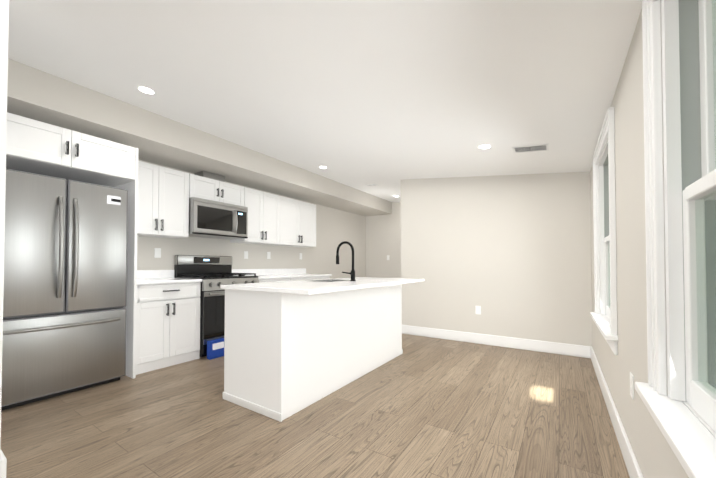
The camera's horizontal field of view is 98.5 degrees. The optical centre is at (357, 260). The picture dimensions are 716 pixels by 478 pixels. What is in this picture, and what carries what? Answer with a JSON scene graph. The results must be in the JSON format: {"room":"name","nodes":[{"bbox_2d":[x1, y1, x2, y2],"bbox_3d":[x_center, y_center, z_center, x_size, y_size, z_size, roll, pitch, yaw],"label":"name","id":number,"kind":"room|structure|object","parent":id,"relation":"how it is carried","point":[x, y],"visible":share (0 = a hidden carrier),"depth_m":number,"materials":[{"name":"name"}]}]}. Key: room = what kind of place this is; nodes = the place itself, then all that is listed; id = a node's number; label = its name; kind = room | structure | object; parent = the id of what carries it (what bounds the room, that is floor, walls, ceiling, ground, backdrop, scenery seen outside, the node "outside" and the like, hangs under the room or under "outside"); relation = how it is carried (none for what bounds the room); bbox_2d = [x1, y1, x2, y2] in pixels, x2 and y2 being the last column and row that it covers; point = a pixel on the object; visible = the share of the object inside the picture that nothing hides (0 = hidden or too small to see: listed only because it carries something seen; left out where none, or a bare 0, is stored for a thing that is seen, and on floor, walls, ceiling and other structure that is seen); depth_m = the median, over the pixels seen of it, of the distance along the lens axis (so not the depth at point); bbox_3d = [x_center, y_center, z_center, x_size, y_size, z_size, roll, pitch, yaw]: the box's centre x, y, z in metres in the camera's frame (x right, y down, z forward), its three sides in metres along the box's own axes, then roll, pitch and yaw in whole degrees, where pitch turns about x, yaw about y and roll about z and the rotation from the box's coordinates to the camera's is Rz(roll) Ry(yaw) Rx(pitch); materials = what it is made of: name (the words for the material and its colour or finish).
{"room":"kitchen","nodes":[
{"label":"kitchen","id":0,"kind":"room"},
{"bbox_2d":[0,0,8,449],"bbox_3d":[-2.480,-0.389,1.915,1.810,2.950,0.136,-1,-1,33],"label":"wall","id":1,"kind":"structure","parent":0,"point":[4,19],"depth_m":1.47,"materials":[{"name":"paint"}]},
{"bbox_2d":[0,450,6,477],"bbox_3d":[-2.139,1.016,1.762,1.102,0.135,0.020,-1,-1,33],"label":"baseboard","id":2,"kind":"structure","parent":1,"relation":"attached to","point":[3,464],"depth_m":1.46,"materials":[{"name":"paint"}]},
{"bbox_2d":[137,159,365,278],"bbox_3d":[-1.998,-0.346,4.483,0.200,2.950,8.100,-1,-1,33],"label":"wall","id":3,"kind":"structure","parent":0,"point":[335,228],"depth_m":5.53,"materials":[{"name":"paint"}]},
{"bbox_2d":[154,248,160,257],"bbox_3d":[-2.393,-0.089,3.685,0.008,0.115,0.070,-1,-1,33],"label":"electrical outlet","id":4,"kind":"object","parent":3,"relation":"attached to","point":[157,253],"visible":1,"depth_m":3.68,"materials":[{"name":"white plastic"}]},
{"bbox_2d":[137,161,188,238],"bbox_3d":[-2.318,-0.662,3.477,0.364,0.768,0.672,-1,-1,33],"label":"upper cabinet","id":5,"kind":"object","parent":3,"relation":"attached to","point":[163,202],"visible":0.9,"depth_m":3.44,"materials":[{"name":"white wood"}]},
{"bbox_2d":[194,171,224,181],"bbox_3d":[-1.985,-1.091,4.128,0.216,0.108,0.300,-1,-1,33],"label":"vent duct","id":6,"kind":"object","parent":3,"relation":"attached to","point":[206,174],"visible":0.43,"depth_m":4.04,"materials":[{"name":"silver metal"}]},
{"bbox_2d":[189,174,243,205],"bbox_3d":[-1.923,-0.890,4.084,0.364,0.290,0.762,-1,-1,33],"label":"upper cabinet","id":7,"kind":"object","parent":3,"relation":"attached to","point":[211,189],"visible":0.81,"depth_m":3.96,"materials":[{"name":"white wood"}]},
{"bbox_2d":[189,197,247,239],"bbox_3d":[-1.880,-0.525,4.050,0.467,0.434,0.756,-1,-1,33],"label":"microwave","id":8,"kind":"object","parent":7,"relation":"attached to","point":[214,219],"visible":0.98,"depth_m":3.90,"materials":[{"name":"silver metal"}]},
{"bbox_2d":[244,251,247,258],"bbox_3d":[-1.713,-0.082,4.722,0.008,0.115,0.070,-1,-1,33],"label":"electrical outlet","id":9,"kind":"object","parent":3,"relation":"attached to","point":[245,254],"visible":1,"depth_m":4.72,"materials":[{"name":"white plastic"}]},
{"bbox_2d":[230,187,285,245],"bbox_3d":[-1.531,-0.641,4.712,0.326,0.768,0.715,-1,-1,33],"label":"upper cabinet","id":10,"kind":"object","parent":3,"relation":"attached to","point":[275,220],"depth_m":4.63,"materials":[{"name":"white wood"}]},
{"bbox_2d":[286,197,315,246],"bbox_3d":[-1.146,-0.631,5.299,0.326,0.768,0.930,-1,-1,33],"label":"upper cabinet","id":11,"kind":"object","parent":3,"relation":"attached to","point":[300,215],"depth_m":5.25,"materials":[{"name":"white wood"}]},
{"bbox_2d":[1,334,629,477],"bbox_3d":[-0.108,1.158,3.218,4.720,0.100,8.100,-1,-1,33],"label":"floor","id":12,"kind":"structure","parent":0,"point":[424,407],"depth_m":2.02,"materials":[{"name":"brown wood"}]},
{"bbox_2d":[1,169,127,410],"bbox_3d":[-2.599,0.221,2.645,0.740,1.755,0.840,-1,-1,33],"label":"fridge","id":13,"kind":"object","parent":12,"relation":"on","point":[65,288],"visible":1,"depth_m":2.45,"materials":[{"name":"silver metal"}]},
{"bbox_2d":[6,112,137,378],"bbox_3d":[-2.615,0.017,2.684,0.726,2.165,0.955,-1,-1,33],"label":"cabinet","id":14,"kind":"object","parent":12,"relation":"on","point":[38,147],"visible":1,"depth_m":2.66,"materials":[{"name":"white wood"}]},
{"bbox_2d":[136,270,201,374],"bbox_3d":[-2.203,0.611,3.375,0.646,1.000,0.660,-1,-1,33],"label":"base cabinet","id":15,"kind":"object","parent":12,"relation":"on","point":[168,321],"visible":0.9,"depth_m":3.22,"materials":[{"name":"white wood"}]},
{"bbox_2d":[207,338,223,359],"bbox_3d":[-1.606,1.014,3.575,0.066,0.200,0.270,-1,-1,33],"label":"box","id":16,"kind":"object","parent":12,"relation":"on","point":[215,348],"visible":0.65,"depth_m":3.50,"materials":[{"name":"cardboard"}]},
{"bbox_2d":[174,255,258,356],"bbox_3d":[-1.777,0.518,3.954,0.725,1.165,0.762,-1,-1,33],"label":"stove","id":17,"kind":"object","parent":12,"relation":"on","point":[213,273],"visible":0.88,"depth_m":3.67,"materials":[{"name":"metal"}]},
{"bbox_2d":[258,276,295,282],"bbox_3d":[-1.427,0.696,4.592,0.608,0.870,0.684,-1,-1,33],"label":"base cabinet","id":18,"kind":"object","parent":12,"relation":"on","point":[262,279],"depth_m":4.41,"materials":[{"name":"white wood"}]},
{"bbox_2d":[220,277,403,421],"bbox_3d":[-0.273,0.671,3.065,0.674,0.870,1.916,-1,-1,33],"label":"kitchen island","id":19,"kind":"object","parent":12,"relation":"on","point":[291,348],"depth_m":2.36,"materials":[{"name":"wood"}]},
{"bbox_2d":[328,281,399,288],"bbox_3d":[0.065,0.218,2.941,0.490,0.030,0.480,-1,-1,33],"label":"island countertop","id":20,"kind":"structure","parent":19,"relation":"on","point":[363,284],"depth_m":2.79,"materials":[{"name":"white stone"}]},
{"bbox_2d":[336,241,355,280],"bbox_3d":[-0.145,0.006,3.061,0.239,0.398,0.135,-1,-1,33],"label":"faucet","id":21,"kind":"object","parent":20,"relation":"on","point":[352,273],"visible":1,"depth_m":3.04,"materials":[{"name":"black metal"}]},
{"bbox_2d":[296,276,329,280],"bbox_3d":[-1.029,0.706,5.198,0.608,0.870,1.011,-1,-1,33],"label":"base cabinet","id":22,"kind":"object","parent":12,"relation":"on","point":[297,277],"depth_m":5.04,"materials":[{"name":"white wood"}]},
{"bbox_2d":[8,0,641,201],"bbox_3d":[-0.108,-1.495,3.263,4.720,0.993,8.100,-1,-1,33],"label":"ceiling","id":23,"kind":"structure","parent":0,"point":[387,96],"depth_m":2.01,"materials":[{"name":"paint"}]},
{"bbox_2d":[137,86,155,93],"bbox_3d":[-1.730,-1.388,2.519,0.128,0.015,0.128,-1,-1,33],"label":"recessed light","id":24,"kind":"object","parent":23,"relation":"in","point":[146,90],"visible":1,"depth_m":2.51,"materials":[{"name":"paint"}]},
{"bbox_2d":[7,58,391,216],"bbox_3d":[-1.613,-1.485,4.250,0.720,0.680,7.700,-1,-1,33],"label":"soffit beam","id":25,"kind":"structure","parent":23,"relation":"attached to","point":[44,97],"depth_m":3.20,"materials":[{"name":"paint"}]},
{"bbox_2d":[478,145,491,148],"bbox_3d":[1.256,-1.125,3.056,0.128,0.015,0.128,-1,-1,33],"label":"recessed light","id":26,"kind":"object","parent":23,"relation":"in","point":[484,146],"visible":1,"depth_m":3.06,"materials":[{"name":"paint"}]},
{"bbox_2d":[512,144,548,152],"bbox_3d":[1.673,-1.083,2.993,0.300,0.040,0.190,-1,-1,33],"label":"ceiling vent","id":27,"kind":"object","parent":23,"relation":"in","point":[531,148],"visible":1,"depth_m":2.99,"materials":[{"name":"metal"}]},
{"bbox_2d":[366,202,400,277],"bbox_3d":[2.142,-0.312,6.491,4.520,2.950,0.200,-1,-1,33],"label":"wall","id":28,"kind":"structure","parent":0,"point":[383,236],"depth_m":7.36,"materials":[{"name":"paint"}]},
{"bbox_2d":[401,172,591,346],"bbox_3d":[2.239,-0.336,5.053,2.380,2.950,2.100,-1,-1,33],"label":"wall","id":29,"kind":"structure","parent":0,"point":[510,255],"depth_m":4.03,"materials":[{"name":"paint"}]},
{"bbox_2d":[475,306,480,314],"bbox_3d":[1.627,0.674,4.176,0.070,0.115,0.008,-1,-1,33],"label":"electrical outlet","id":30,"kind":"object","parent":29,"relation":"attached to","point":[477,309],"visible":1,"depth_m":4.17,"materials":[{"name":"white plastic"}]},
{"bbox_2d":[402,325,590,357],"bbox_3d":[1.652,1.056,4.149,2.364,0.135,0.016,-1,-1,33],"label":"baseboard","id":31,"kind":"structure","parent":29,"relation":"attached to","point":[547,347],"depth_m":3.99,"materials":[{"name":"paint"}]},
{"bbox_2d":[590,9,688,477],"bbox_3d":[1.753,-0.387,2.023,0.130,2.950,7.700,-1,-1,33],"label":"wall","id":32,"kind":"structure","parent":0,"point":[655,455],"depth_m":1.50,"materials":[{"name":"paint"}]},
{"bbox_2d":[590,107,617,354],"bbox_3d":[1.955,-0.182,2.360,0.225,1.561,1.154,-1,-1,33],"label":"window","id":33,"kind":"structure","parent":32,"relation":"in","point":[604,316],"depth_m":2.63,"materials":[{"name":"paint"}]},
{"bbox_2d":[590,346,642,477],"bbox_3d":[1.116,1.006,1.162,0.016,0.135,5.600,-1,-1,33],"label":"baseboard","id":34,"kind":"structure","parent":32,"relation":"attached to","point":[632,465],"depth_m":1.84,"materials":[{"name":"paint"}]},
{"bbox_2d":[630,372,633,399],"bbox_3d":[1.355,0.620,1.526,0.008,0.115,0.070,-1,-1,33],"label":"electrical outlet","id":35,"kind":"object","parent":32,"relation":"attached to","point":[631,385],"visible":1,"depth_m":1.51,"materials":[{"name":"white plastic"}]},
{"bbox_2d":[635,0,715,477],"bbox_3d":[0.822,-0.211,0.633,0.225,1.561,1.144,-1,-1,33],"label":"window","id":36,"kind":"structure","parent":32,"relation":"in","point":[681,74],"depth_m":0.98,"materials":[{"name":"paint"}]}
]}

